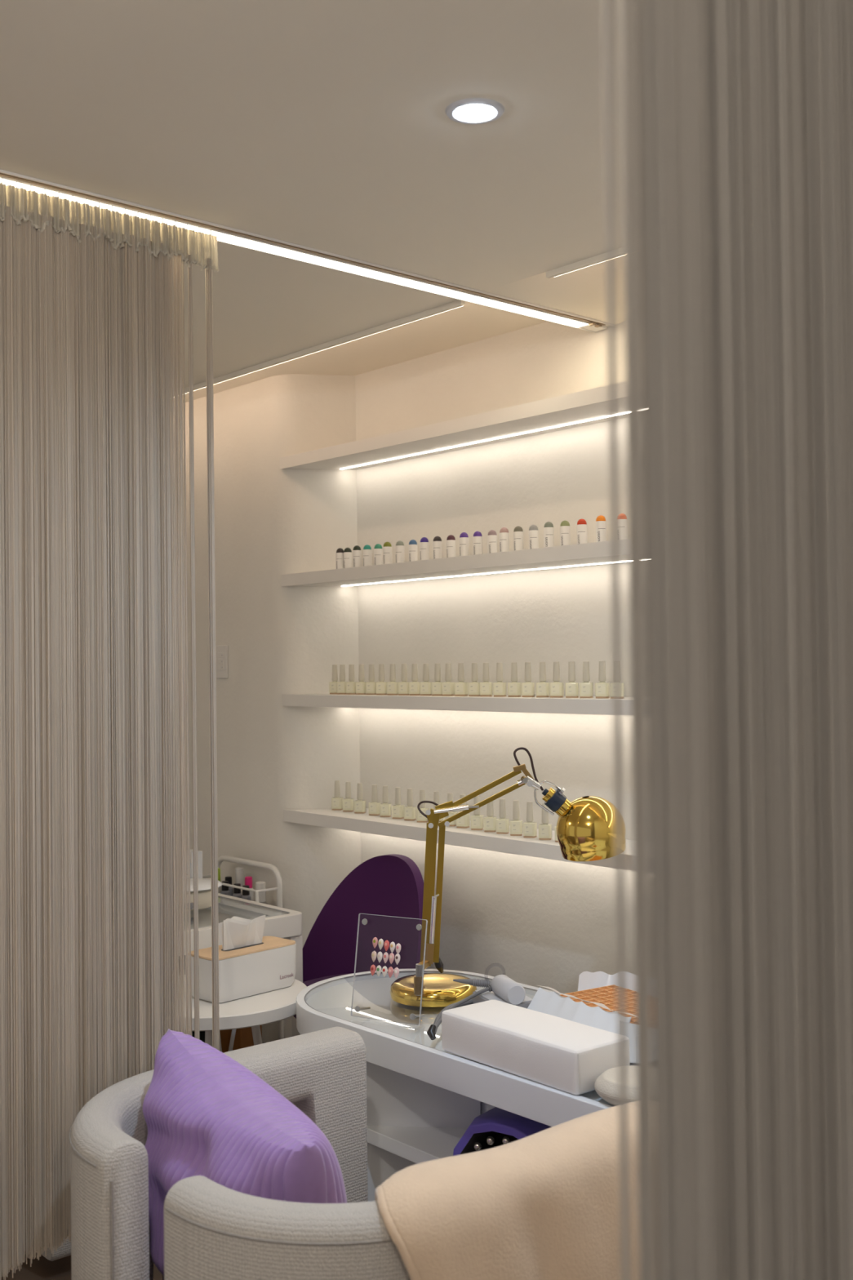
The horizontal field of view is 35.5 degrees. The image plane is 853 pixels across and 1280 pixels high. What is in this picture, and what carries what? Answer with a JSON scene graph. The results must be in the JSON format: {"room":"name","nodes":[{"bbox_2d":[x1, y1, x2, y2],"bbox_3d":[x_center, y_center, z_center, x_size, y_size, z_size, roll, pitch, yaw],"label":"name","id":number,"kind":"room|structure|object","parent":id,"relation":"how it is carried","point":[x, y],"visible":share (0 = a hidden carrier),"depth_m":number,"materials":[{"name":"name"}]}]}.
{"room":"salon","nodes":[
{"label":"salon","id":0,"kind":"room"},
{"bbox_2d":[0,1227,162,1279],"bbox_3d":[-0.601,1.574,1.153,5.000,0.050,7.800,0,-1,-41],"label":"floor","id":1,"kind":"structure","parent":0,"point":[42,1268],"depth_m":3.36,"materials":[{"name":"brown wood"}]},
{"bbox_2d":[40,1007,84,1261],"bbox_3d":[-1.401,1.212,3.453,0.707,0.775,0.870,0,-1,-41],"label":"barrel chair","id":2,"kind":"object","parent":1,"relation":"on","point":[64,1251],"visible":0.04,"depth_m":3.30,"materials":[{"name":"beige fabric"}]},
{"bbox_2d":[102,893,302,1038],"bbox_3d":[-0.852,1.201,3.917,0.702,0.800,0.738,0,-1,-41],"label":"cart","id":3,"kind":"object","parent":1,"relation":"on","point":[282,922],"visible":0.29,"depth_m":3.87,"materials":[{"name":"white paint"}]},
{"bbox_2d":[183,848,202,878],"bbox_3d":[-0.758,0.745,4.307,0.042,0.125,0.060,0,-1,-41],"label":"box","id":4,"kind":"object","parent":3,"relation":"on","point":[199,852],"visible":0.33,"depth_m":4.29,"materials":[{"name":"white paint"}]},
{"bbox_2d":[183,878,222,911],"bbox_3d":[-0.715,0.761,3.982,0.208,0.080,0.208,-1,-1,14],"label":"machine","id":5,"kind":"object","parent":3,"relation":"on","point":[204,884],"visible":0.37,"depth_m":3.92,"materials":[{"name":"beige plastic"}]},
{"bbox_2d":[135,897,284,937],"bbox_3d":[-0.857,0.823,3.924,0.644,0.027,0.680,0,-1,-41],"label":"tray","id":6,"kind":"object","parent":3,"relation":"on","point":[228,908],"depth_m":4.01,"materials":[{"name":"white paint"}]},
{"bbox_2d":[68,1026,410,1279],"bbox_3d":[-0.172,1.175,2.215,0.707,0.775,0.870,0,-1,-41],"label":"barrel chair","id":7,"kind":"object","parent":1,"relation":"on","point":[213,1230],"visible":0.47,"depth_m":2.07,"materials":[{"name":"beige fabric"}]},
{"bbox_2d":[142,1028,346,1279],"bbox_3d":[-0.308,0.968,2.210,0.286,0.543,0.560,0,-1,-41],"label":"throw pillow","id":8,"kind":"object","parent":7,"relation":"on","point":[206,1113],"visible":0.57,"depth_m":2.14,"materials":[{"name":"purple fabric"}]},
{"bbox_2d":[374,1100,657,1279],"bbox_3d":[0.177,1.010,1.978,0.600,0.534,0.272,0,-1,-41],"label":"throw","id":9,"kind":"object","parent":7,"relation":"on","point":[545,1204],"visible":0.79,"depth_m":1.90,"materials":[{"name":"beige fabric"}]},
{"bbox_2d":[219,1025,262,1052],"bbox_3d":[-0.556,1.313,3.970,0.104,0.572,0.094,-2,-1,38],"label":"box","id":10,"kind":"object","parent":1,"relation":"on","point":[243,1038],"visible":0.02,"depth_m":3.93,"materials":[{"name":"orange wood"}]},
{"bbox_2d":[179,974,306,1046],"bbox_3d":[-0.533,1.244,3.384,0.472,0.692,0.472,0,-1,-41],"label":"round side table","id":11,"kind":"object","parent":1,"relation":"on","point":[255,1011],"visible":0.22,"depth_m":3.25,"materials":[{"name":"white paint"}]},
{"bbox_2d":[191,914,296,1002],"bbox_3d":[-0.469,0.800,3.399,0.124,0.190,0.276,-2,-1,43],"label":"tissue box","id":12,"kind":"object","parent":11,"relation":"on","point":[251,962],"visible":0.92,"depth_m":3.36,"materials":[{"name":"white plastic"}]},
{"bbox_2d":[202,855,284,1039],"bbox_3d":[-0.611,1.160,4.299,0.119,0.890,0.406,0,-1,-41],"label":"trolley","id":13,"kind":"object","parent":1,"relation":"on","point":[275,870],"visible":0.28,"depth_m":4.20,"materials":[{"name":"white metal"}]},
{"bbox_2d":[235,866,244,894],"bbox_3d":[-0.613,0.814,4.361,0.037,0.135,0.038,0,-1,-41],"label":"bottle","id":14,"kind":"object","parent":13,"relation":"on","point":[239,870],"visible":0.3,"depth_m":4.35,"materials":[{"name":"white plastic"}]},
{"bbox_2d":[255,880,266,902],"bbox_3d":[-0.525,0.822,4.212,0.043,0.112,0.044,0,-1,-41],"label":"bottle","id":15,"kind":"object","parent":13,"relation":"on","point":[260,885],"visible":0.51,"depth_m":4.20,"materials":[{"name":"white plastic"}]},
{"bbox_2d":[293,853,423,1017],"bbox_3d":[-0.263,1.117,3.781,0.510,0.950,0.549,-2,-1,43],"label":"velvet chair","id":16,"kind":"object","parent":1,"relation":"on","point":[390,884],"visible":0.39,"depth_m":3.95,"materials":[{"name":"purple fabric"}]},
{"bbox_2d":[296,968,653,1201],"bbox_3d":[0.312,1.207,2.816,0.550,0.720,1.615,0,-1,-41],"label":"desk","id":17,"kind":"object","parent":1,"relation":"on","point":[422,1097],"visible":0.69,"depth_m":2.96,"materials":[{"name":"white paint"}]},
{"bbox_2d":[351,912,427,1025],"bbox_3d":[-0.083,0.741,3.003,0.180,0.229,0.054,-1,-1,29],"label":"frame","id":18,"kind":"object","parent":17,"relation":"on","point":[390,971],"visible":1,"depth_m":3.00,"materials":[{"name":"clear"}]},
{"bbox_2d":[367,1124,466,1163],"bbox_3d":[0.305,1.092,2.605,0.195,0.033,1.198,0,-1,-41],"label":"shelf","id":19,"kind":"object","parent":17,"relation":"attached to","point":[417,1144],"depth_m":2.90,"materials":[{"name":"white paint"}]},
{"bbox_2d":[426,965,532,1039],"bbox_3d":[0.099,0.789,2.920,0.259,0.124,0.179,0,-1,-19],"label":"drill","id":20,"kind":"object","parent":17,"relation":"on","point":[502,988],"visible":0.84,"depth_m":2.92,"materials":[{"name":"grey plastic"}]},
{"bbox_2d":[453,1106,551,1155],"bbox_3d":[0.204,1.018,2.718,0.270,0.122,0.182,-1,-1,35],"label":"lamp","id":21,"kind":"object","parent":17,"relation":"on","point":[497,1126],"visible":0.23,"depth_m":2.68,"materials":[{"name":"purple plastic"}]},
{"bbox_2d":[390,746,626,1008],"bbox_3d":[0.188,0.553,3.161,0.565,0.603,0.241,-1,-1,7],"label":"desk lamp","id":22,"kind":"object","parent":17,"relation":"on","point":[585,828],"visible":0.95,"depth_m":3.09,"materials":[{"name":"gold metal"}]},
{"bbox_2d":[542,786,571,816],"bbox_3d":[0.308,0.380,3.100,0.070,0.074,0.066,0,-1,-41],"label":"socket","id":23,"kind":"object","parent":22,"relation":"attached to","point":[555,800],"depth_m":3.08,"materials":[{"name":"gold metal"}]},
{"bbox_2d":[441,1000,630,1094],"bbox_3d":[0.211,0.801,2.647,0.158,0.087,0.395,0,-1,-39],"label":"cushion","id":24,"kind":"object","parent":17,"relation":"on","point":[565,1055],"visible":0.88,"depth_m":2.58,"materials":[{"name":"white fabric"}]},
{"bbox_2d":[527,971,653,1063],"bbox_3d":[0.402,0.795,2.822,0.293,0.102,0.353,0,-1,-33],"label":"collector","id":25,"kind":"object","parent":17,"relation":"on","point":[594,1004],"visible":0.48,"depth_m":2.85,"materials":[{"name":"white paint"}]},
{"bbox_2d":[594,1065,653,1105],"bbox_3d":[0.386,0.818,2.435,0.157,0.042,0.157,0,-1,-41],"label":"round dish","id":26,"kind":"object","parent":17,"relation":"on","point":[606,1085],"visible":0.33,"depth_m":2.40,"materials":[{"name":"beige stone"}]},
{"bbox_2d":[0,0,640,392],"bbox_3d":[-0.805,-0.867,0.915,4.368,0.018,7.600,0,-1,-41],"label":"ceiling","id":27,"kind":"structure","parent":0,"point":[322,125],"depth_m":2.21,"materials":[{"name":"paint"}]},
{"bbox_2d":[0,169,607,332],"bbox_3d":[-0.564,-0.825,2.572,2.795,0.010,0.069,0,-1,-42],"label":"strip light","id":28,"kind":"object","parent":27,"relation":"attached to","point":[224,234],"visible":0.88,"depth_m":2.86,"materials":[{"name":"white paint"}]},
{"bbox_2d":[0,177,219,1279],"bbox_3d":[-0.818,0.173,2.288,1.111,1.998,0.028,0,-1,-42],"label":"curtain","id":29,"kind":"object","parent":28,"relation":"hanging from","point":[77,883],"visible":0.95,"depth_m":2.46,"materials":[{"name":"beige fabric"}]},
{"bbox_2d":[169,299,464,398],"bbox_3d":[-0.767,-0.801,4.229,0.012,0.031,2.624,0,-1,-41],"label":"trim","id":30,"kind":"structure","parent":27,"relation":"attached to","point":[457,304],"depth_m":3.61,"materials":[{"name":"paint"}]},
{"bbox_2d":[445,97,504,124],"bbox_3d":[0.077,-0.840,2.129,0.095,0.013,0.095,0,-1,-41],"label":"recessed light","id":31,"kind":"object","parent":27,"relation":"in","point":[472,114],"visible":1,"depth_m":2.12,"materials":[{"name":"grey plastic"}]},
{"bbox_2d":[546,241,640,278],"bbox_3d":[0.646,-0.848,2.586,0.012,0.031,1.140,0,-1,-41],"label":"trim","id":32,"kind":"structure","parent":27,"relation":"attached to","point":[619,252],"depth_m":2.93,"materials":[{"name":"paint"}]},
{"bbox_3d":[0.391,-0.866,0.929,1.000,0.012,0.024,0,-1,-41],"label":"track","id":33,"kind":"object","parent":27,"relation":"attached to","visible":0},
{"bbox_2d":[603,0,852,1279],"bbox_3d":[0.359,0.089,0.872,0.704,1.925,0.029,0,-1,-41],"label":"curtain","id":34,"kind":"object","parent":33,"relation":"hanging from","point":[741,159],"visible":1,"depth_m":0.70,"materials":[{"name":"beige fabric"}]},
{"bbox_2d":[97,321,652,1043],"bbox_3d":[0.051,0.360,3.958,0.360,2.462,4.050,0,-1,-41],"label":"wall","id":35,"kind":"structure","parent":0,"point":[548,922],"depth_m":4.11,"materials":[{"name":"paint"}]},
{"bbox_2d":[216,644,227,678],"bbox_3d":[-0.700,0.075,4.549,0.009,0.112,0.068,0,-1,-41],"label":"light switch","id":36,"kind":"object","parent":35,"relation":"attached to","point":[221,651],"visible":0.99,"depth_m":4.54,"materials":[{"name":"white paint"}]},
{"bbox_2d":[280,381,643,470],"bbox_3d":[0.454,-0.596,3.377,0.209,0.040,2.601,0,-1,-41],"label":"wall shelf","id":37,"kind":"object","parent":35,"relation":"attached to","point":[589,406],"visible":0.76,"depth_m":3.69,"materials":[{"name":"white laminate"}]},
{"bbox_2d":[280,538,645,586],"bbox_3d":[0.458,-0.218,3.371,0.209,0.040,2.601,0,-1,-41],"label":"wall shelf","id":38,"kind":"object","parent":35,"relation":"attached to","point":[595,553],"visible":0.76,"depth_m":3.66,"materials":[{"name":"white laminate"}]},
{"bbox_2d":[343,547,351,568],"bbox_3d":[-0.247,-0.253,4.185,0.027,0.076,0.027,0,-1,-31],"label":"bottle","id":39,"kind":"object","parent":38,"relation":"on","point":[347,552],"visible":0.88,"depth_m":4.17,"materials":[{"name":"white plastic"}]},
{"bbox_2d":[352,545,361,567],"bbox_3d":[-0.215,-0.254,4.115,0.027,0.076,0.027,-2,-1,45],"label":"bottle","id":40,"kind":"object","parent":38,"relation":"on","point":[357,553],"visible":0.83,"depth_m":4.10,"materials":[{"name":"white plastic"}]},
{"bbox_2d":[363,544,372,566],"bbox_3d":[-0.182,-0.255,4.093,0.027,0.076,0.027,0,-1,-28],"label":"bottle","id":41,"kind":"object","parent":38,"relation":"on","point":[367,561],"visible":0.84,"depth_m":4.08,"materials":[{"name":"white plastic"}]},
{"bbox_2d":[373,543,382,564],"bbox_3d":[-0.147,-0.256,4.068,0.027,0.076,0.027,0,-1,-42],"label":"bottle","id":42,"kind":"object","parent":38,"relation":"on","point":[378,551],"visible":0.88,"depth_m":4.06,"materials":[{"name":"white plastic"}]},
{"bbox_2d":[382,542,391,564],"bbox_3d":[-0.117,-0.258,4.001,0.027,0.076,0.027,0,-1,-37],"label":"bottle","id":43,"kind":"object","parent":38,"relation":"on","point":[387,548],"visible":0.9,"depth_m":3.99,"materials":[{"name":"white plastic"}]},
{"bbox_2d":[395,540,404,563],"bbox_3d":[-0.079,-0.259,3.974,0.027,0.076,0.027,0,-1,-28],"label":"bottle","id":44,"kind":"object","parent":38,"relation":"on","point":[400,553],"visible":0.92,"depth_m":3.96,"materials":[{"name":"white plastic"}]},
{"bbox_2d":[408,539,417,561],"bbox_3d":[-0.040,-0.260,3.943,0.027,0.076,0.027,0,-1,-41],"label":"bottle","id":45,"kind":"object","parent":38,"relation":"on","point":[412,547],"visible":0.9,"depth_m":3.93,"materials":[{"name":"white plastic"}]},
{"bbox_2d":[419,537,429,559],"bbox_3d":[-0.006,-0.261,3.872,0.027,0.076,0.027,0,-1,-27],"label":"bottle","id":46,"kind":"object","parent":38,"relation":"on","point":[424,544],"visible":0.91,"depth_m":3.86,"materials":[{"name":"white plastic"}]},
{"bbox_2d":[432,536,442,559],"bbox_3d":[0.032,-0.262,3.845,0.027,0.076,0.027,0,-1,-39],"label":"bottle","id":47,"kind":"object","parent":38,"relation":"on","point":[437,543],"visible":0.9,"depth_m":3.83,"materials":[{"name":"white plastic"}]},
{"bbox_2d":[446,534,456,557],"bbox_3d":[0.070,-0.263,3.815,0.027,0.076,0.027,0,-1,-28],"label":"bottle","id":48,"kind":"object","parent":38,"relation":"on","point":[451,540],"visible":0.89,"depth_m":3.80,"materials":[{"name":"white plastic"}]},
{"bbox_2d":[459,532,469,555],"bbox_3d":[0.106,-0.265,3.742,0.027,0.076,0.027,0,-1,-29],"label":"bottle","id":49,"kind":"object","parent":38,"relation":"on","point":[464,537],"visible":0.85,"depth_m":3.73,"materials":[{"name":"white plastic"}]},
{"bbox_2d":[472,531,482,555],"bbox_3d":[0.143,-0.266,3.716,0.027,0.076,0.027,0,-1,-39],"label":"bottle","id":50,"kind":"object","parent":38,"relation":"on","point":[477,537],"visible":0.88,"depth_m":3.71,"materials":[{"name":"white plastic"}]},
{"bbox_2d":[487,529,497,553],"bbox_3d":[0.182,-0.267,3.684,0.027,0.076,0.027,-2,-1,40],"label":"bottle","id":51,"kind":"object","parent":38,"relation":"on","point":[492,535],"visible":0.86,"depth_m":3.67,"materials":[{"name":"white plastic"}]},
{"bbox_2d":[499,527,509,551],"bbox_3d":[0.211,-0.269,3.619,0.027,0.076,0.027,0,-1,-30],"label":"bottle","id":52,"kind":"object","parent":38,"relation":"on","point":[504,532],"visible":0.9,"depth_m":3.61,"materials":[{"name":"white plastic"}]},
{"bbox_2d":[513,526,523,551],"bbox_3d":[0.248,-0.270,3.594,0.027,0.076,0.027,0,-1,-33],"label":"bottle","id":53,"kind":"object","parent":38,"relation":"on","point":[518,531],"visible":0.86,"depth_m":3.58,"materials":[{"name":"white plastic"}]},
{"bbox_2d":[528,524,538,549],"bbox_3d":[0.287,-0.271,3.562,0.027,0.076,0.027,0,-1,-44],"label":"bottle","id":54,"kind":"object","parent":38,"relation":"on","point":[533,529],"visible":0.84,"depth_m":3.55,"materials":[{"name":"white plastic"}]},
{"bbox_2d":[543,521,554,547],"bbox_3d":[0.321,-0.272,3.491,0.027,0.076,0.027,-1,-1,36],"label":"bottle","id":55,"kind":"object","parent":38,"relation":"on","point":[548,530],"visible":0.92,"depth_m":3.48,"materials":[{"name":"white plastic"}]},
{"bbox_2d":[560,520,570,546],"bbox_3d":[0.361,-0.273,3.463,0.027,0.076,0.027,0,-1,-43],"label":"bottle","id":56,"kind":"object","parent":38,"relation":"on","point":[565,528],"visible":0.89,"depth_m":3.45,"materials":[{"name":"white plastic"}]},
{"bbox_2d":[576,519,587,544],"bbox_3d":[0.401,-0.274,3.430,0.027,0.076,0.027,0,-1,-38],"label":"bottle","id":57,"kind":"object","parent":38,"relation":"on","point":[581,526],"visible":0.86,"depth_m":3.42,"materials":[{"name":"white plastic"}]},
{"bbox_2d":[595,515,606,542],"bbox_3d":[0.440,-0.276,3.353,0.027,0.076,0.027,-1,-1,36],"label":"bottle","id":58,"kind":"object","parent":38,"relation":"on","point":[601,523],"visible":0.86,"depth_m":3.34,"materials":[{"name":"white plastic"}]},
{"bbox_2d":[618,513,627,539],"bbox_3d":[0.488,-0.278,3.316,0.027,0.076,0.027,0,-1,-28],"label":"bottle","id":59,"kind":"object","parent":38,"relation":"on","point":[623,522],"visible":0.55,"depth_m":3.30,"materials":[{"name":"white plastic"}]},
{"bbox_2d":[282,693,648,715],"bbox_3d":[0.463,0.167,3.364,0.209,0.040,2.601,0,-1,-41],"label":"wall shelf","id":60,"kind":"object","parent":35,"relation":"attached to","point":[579,705],"visible":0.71,"depth_m":3.62,"materials":[{"name":"white laminate"}]},
{"bbox_2d":[328,664,337,694],"bbox_3d":[-0.290,0.125,4.209,0.033,0.094,0.030,-1,-1,10],"label":"bottle","id":61,"kind":"object","parent":60,"relation":"on","point":[332,685],"visible":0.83,"depth_m":4.20,"materials":[{"name":"yellow glass"}]},
{"bbox_2d":[336,664,346,694],"bbox_3d":[-0.264,0.124,4.179,0.033,0.094,0.030,-1,-1,20],"label":"bottle","id":62,"kind":"object","parent":60,"relation":"on","point":[340,686],"visible":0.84,"depth_m":4.17,"materials":[{"name":"yellow glass"}]},
{"bbox_2d":[345,664,355,694],"bbox_3d":[-0.233,0.123,4.142,0.033,0.094,0.030,-1,-1,23],"label":"bottle","id":63,"kind":"object","parent":60,"relation":"on","point":[350,686],"visible":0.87,"depth_m":4.13,"materials":[{"name":"yellow glass"}]},
{"bbox_2d":[355,664,366,694],"bbox_3d":[-0.200,0.122,4.105,0.033,0.094,0.030,-1,-1,23],"label":"bottle","id":64,"kind":"object","parent":60,"relation":"on","point":[360,686],"visible":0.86,"depth_m":4.09,"materials":[{"name":"yellow glass"}]},
{"bbox_2d":[365,664,377,694],"bbox_3d":[-0.168,0.120,4.067,0.033,0.094,0.030,-1,-1,20],"label":"bottle","id":65,"kind":"object","parent":60,"relation":"on","point":[370,686],"visible":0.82,"depth_m":4.06,"materials":[{"name":"yellow glass"}]},
{"bbox_2d":[375,663,387,694],"bbox_3d":[-0.136,0.119,4.030,0.033,0.094,0.030,-1,-1,11],"label":"bottle","id":66,"kind":"object","parent":60,"relation":"on","point":[381,686],"visible":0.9,"depth_m":4.02,"materials":[{"name":"yellow glass"}]},
{"bbox_2d":[386,663,399,695],"bbox_3d":[-0.101,0.118,3.990,0.033,0.094,0.030,-1,-1,22],"label":"bottle","id":67,"kind":"object","parent":60,"relation":"on","point":[393,686],"visible":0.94,"depth_m":3.98,"materials":[{"name":"yellow glass"}]},
{"bbox_2d":[398,663,410,695],"bbox_3d":[-0.066,0.117,3.949,0.033,0.094,0.030,-1,-1,15],"label":"bottle","id":68,"kind":"object","parent":60,"relation":"on","point":[403,686],"visible":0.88,"depth_m":3.94,"materials":[{"name":"yellow glass"}]},
{"bbox_2d":[408,663,420,695],"bbox_3d":[-0.034,0.116,3.912,0.033,0.094,0.030,-1,-1,14],"label":"bottle","id":69,"kind":"object","parent":60,"relation":"on","point":[414,686],"visible":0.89,"depth_m":3.90,"materials":[{"name":"yellow glass"}]},
{"bbox_2d":[419,663,431,695],"bbox_3d":[-0.001,0.115,3.873,0.033,0.094,0.030,-1,-1,18],"label":"bottle","id":70,"kind":"object","parent":60,"relation":"on","point":[425,687],"visible":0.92,"depth_m":3.86,"materials":[{"name":"yellow glass"}]},
{"bbox_2d":[431,662,442,695],"bbox_3d":[0.032,0.114,3.834,0.033,0.094,0.030,-1,-1,15],"label":"bottle","id":71,"kind":"object","parent":60,"relation":"on","point":[437,686],"visible":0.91,"depth_m":3.82,"materials":[{"name":"yellow glass"}]},
{"bbox_2d":[441,662,454,696],"bbox_3d":[0.062,0.113,3.800,0.033,0.094,0.030,-1,-1,24],"label":"bottle","id":72,"kind":"object","parent":60,"relation":"on","point":[447,687],"visible":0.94,"depth_m":3.79,"materials":[{"name":"yellow glass"}]},
{"bbox_2d":[454,662,467,696],"bbox_3d":[0.098,0.112,3.758,0.033,0.094,0.030,-1,-1,24],"label":"bottle","id":73,"kind":"object","parent":60,"relation":"on","point":[460,687],"visible":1,"depth_m":3.75,"materials":[{"name":"yellow glass"}]},
{"bbox_2d":[467,662,479,696],"bbox_3d":[0.135,0.110,3.715,0.033,0.094,0.030,-1,-1,22],"label":"bottle","id":74,"kind":"object","parent":60,"relation":"on","point":[473,687],"visible":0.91,"depth_m":3.71,"materials":[{"name":"yellow glass"}]},
{"bbox_2d":[480,662,493,696],"bbox_3d":[0.165,0.109,3.680,0.033,0.094,0.030,-1,-1,13],"label":"bottle","id":75,"kind":"object","parent":60,"relation":"on","point":[486,687],"visible":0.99,"depth_m":3.67,"materials":[{"name":"yellow glass"}]},
{"bbox_2d":[493,662,506,697],"bbox_3d":[0.200,0.108,3.639,0.033,0.094,0.030,-1,-1,18],"label":"bottle","id":76,"kind":"object","parent":60,"relation":"on","point":[500,688],"visible":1,"depth_m":3.63,"materials":[{"name":"yellow glass"}]},
{"bbox_2d":[507,662,521,697],"bbox_3d":[0.237,0.107,3.596,0.033,0.094,0.030,-1,-1,20],"label":"bottle","id":77,"kind":"object","parent":60,"relation":"on","point":[514,688],"visible":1,"depth_m":3.59,"materials":[{"name":"yellow glass"}]},
{"bbox_2d":[521,662,534,697],"bbox_3d":[0.271,0.106,3.556,0.033,0.094,0.030,-1,-1,15],"label":"bottle","id":78,"kind":"object","parent":60,"relation":"on","point":[527,687],"visible":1,"depth_m":3.54,"materials":[{"name":"yellow glass"}]},
{"bbox_2d":[536,662,550,697],"bbox_3d":[0.307,0.105,3.515,0.033,0.094,0.030,-1,-1,17],"label":"bottle","id":79,"kind":"object","parent":60,"relation":"on","point":[542,687],"visible":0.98,"depth_m":3.50,"materials":[{"name":"yellow glass"}]},
{"bbox_2d":[549,662,564,697],"bbox_3d":[0.340,0.104,3.477,0.033,0.094,0.030,-1,-1,20],"label":"bottle","id":80,"kind":"object","parent":60,"relation":"on","point":[556,688],"visible":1,"depth_m":3.47,"materials":[{"name":"yellow glass"}]},
{"bbox_2d":[565,661,578,697],"bbox_3d":[0.375,0.102,3.435,0.033,0.094,0.030,-1,-1,11],"label":"bottle","id":81,"kind":"object","parent":60,"relation":"on","point":[571,687],"visible":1,"depth_m":3.42,"materials":[{"name":"yellow glass"}]},
{"bbox_2d":[579,661,593,697],"bbox_3d":[0.408,0.101,3.398,0.033,0.094,0.030,-1,-1,13],"label":"bottle","id":82,"kind":"object","parent":60,"relation":"on","point":[586,688],"visible":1,"depth_m":3.39,"materials":[{"name":"yellow glass"}]},
{"bbox_2d":[595,661,609,698],"bbox_3d":[0.443,0.100,3.356,0.033,0.094,0.030,-1,-1,21],"label":"bottle","id":83,"kind":"object","parent":60,"relation":"on","point":[602,688],"visible":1,"depth_m":3.35,"materials":[{"name":"yellow glass"}]},
{"bbox_2d":[283,808,650,873],"bbox_3d":[0.468,0.537,3.357,0.209,0.040,2.601,0,-1,-41],"label":"wall shelf","id":84,"kind":"object","parent":35,"relation":"attached to","point":[326,817],"visible":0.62,"depth_m":3.70,"materials":[{"name":"white laminate"}]},
{"bbox_2d":[331,780,342,810],"bbox_3d":[-0.285,0.495,4.248,0.033,0.094,0.030,-1,-1,16],"label":"bottle","id":85,"kind":"object","parent":84,"relation":"on","point":[336,802],"visible":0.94,"depth_m":4.24,"materials":[{"name":"yellow glass"}]},
{"bbox_2d":[342,781,354,812],"bbox_3d":[-0.247,0.494,4.199,0.033,0.094,0.030,-1,-1,10],"label":"bottle","id":86,"kind":"object","parent":84,"relation":"on","point":[348,802],"visible":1,"depth_m":4.19,"materials":[{"name":"yellow glass"}]},
{"bbox_2d":[354,782,365,813],"bbox_3d":[-0.208,0.493,4.148,0.033,0.094,0.030,-1,-1,12],"label":"bottle","id":87,"kind":"object","parent":84,"relation":"on","point":[359,804],"visible":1,"depth_m":4.14,"materials":[{"name":"yellow glass"}]},
{"bbox_2d":[368,784,381,815],"bbox_3d":[-0.160,0.491,4.087,0.033,0.094,0.030,-1,-1,20],"label":"bottle","id":88,"kind":"object","parent":84,"relation":"on","point":[374,806],"visible":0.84,"depth_m":4.08,"materials":[{"name":"yellow glass"}]},
{"bbox_2d":[379,785,391,817],"bbox_3d":[-0.124,0.490,4.042,0.033,0.094,0.030,-1,-1,8],"label":"bottle","id":89,"kind":"object","parent":84,"relation":"on","point":[385,808],"visible":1,"depth_m":4.03,"materials":[{"name":"yellow glass"}]},
{"bbox_2d":[391,786,404,818],"bbox_3d":[-0.086,0.488,3.991,0.033,0.094,0.030,-1,-1,23],"label":"bottle","id":90,"kind":"object","parent":84,"relation":"on","point":[397,810],"visible":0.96,"depth_m":3.98,"materials":[{"name":"yellow glass"}]},
{"bbox_2d":[404,788,416,820],"bbox_3d":[-0.049,0.487,3.944,0.033,0.094,0.030,-1,-1,18],"label":"bottle","id":91,"kind":"object","parent":84,"relation":"on","point":[410,811],"visible":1,"depth_m":3.94,"materials":[{"name":"yellow glass"}]},
{"bbox_2d":[416,789,428,822],"bbox_3d":[-0.012,0.486,3.895,0.033,0.094,0.030,-1,-1,12],"label":"bottle","id":92,"kind":"object","parent":84,"relation":"on","point":[420,817],"visible":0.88,"depth_m":3.89,"materials":[{"name":"yellow glass"}]},
{"bbox_2d":[456,794,470,828],"bbox_3d":[0.102,0.481,3.748,0.033,0.094,0.030,-1,-1,25],"label":"bottle","id":93,"kind":"object","parent":84,"relation":"on","point":[463,822],"visible":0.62,"depth_m":3.73,"materials":[{"name":"yellow glass"}]},
{"bbox_2d":[471,795,484,830],"bbox_3d":[0.140,0.480,3.699,0.033,0.094,0.030,-1,-1,13],"label":"bottle","id":94,"kind":"object","parent":84,"relation":"on","point":[477,820],"visible":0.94,"depth_m":3.69,"materials":[{"name":"yellow glass"}]},
{"bbox_2d":[484,796,496,831],"bbox_3d":[0.175,0.479,3.654,0.033,0.094,0.030,-1,-1,11],"label":"bottle","id":95,"kind":"object","parent":84,"relation":"on","point":[490,821],"visible":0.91,"depth_m":3.64,"materials":[{"name":"yellow glass"}]},
{"bbox_2d":[496,798,509,834],"bbox_3d":[0.207,0.478,3.612,0.033,0.094,0.030,-1,-1,15],"label":"bottle","id":96,"kind":"object","parent":84,"relation":"on","point":[502,823],"visible":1,"depth_m":3.60,"materials":[{"name":"yellow glass"}]},
{"bbox_2d":[510,800,523,835],"bbox_3d":[0.241,0.476,3.567,0.033,0.094,0.030,-1,-1,10],"label":"bottle","id":97,"kind":"object","parent":84,"relation":"on","point":[516,825],"visible":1,"depth_m":3.56,"materials":[{"name":"yellow glass"}]},
{"bbox_2d":[523,801,537,837],"bbox_3d":[0.274,0.475,3.524,0.033,0.094,0.030,-1,-1,20],"label":"bottle","id":98,"kind":"object","parent":84,"relation":"on","point":[530,828],"visible":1,"depth_m":3.52,"materials":[{"name":"yellow glass"}]},
{"bbox_2d":[538,803,551,839],"bbox_3d":[0.310,0.474,3.477,0.033,0.094,0.030,-1,-1,13],"label":"bottle","id":99,"kind":"object","parent":84,"relation":"on","point":[544,828],"visible":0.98,"depth_m":3.47,"materials":[{"name":"yellow glass"}]},
{"bbox_2d":[173,255,629,405],"bbox_3d":[-0.151,-0.897,3.821,0.850,0.050,4.050,0,-1,-41],"label":"ceiling","id":100,"kind":"structure","parent":0,"point":[471,322],"depth_m":3.92,"materials":[{"name":"paint"}]},
{"bbox_2d":[485,263,641,326],"bbox_3d":[0.357,-0.859,3.284,0.481,0.058,0.275,0,-1,-41],"label":"ceiling beam","id":101,"kind":"structure","parent":0,"point":[583,292],"depth_m":3.23,"materials":[{"name":"paint"}]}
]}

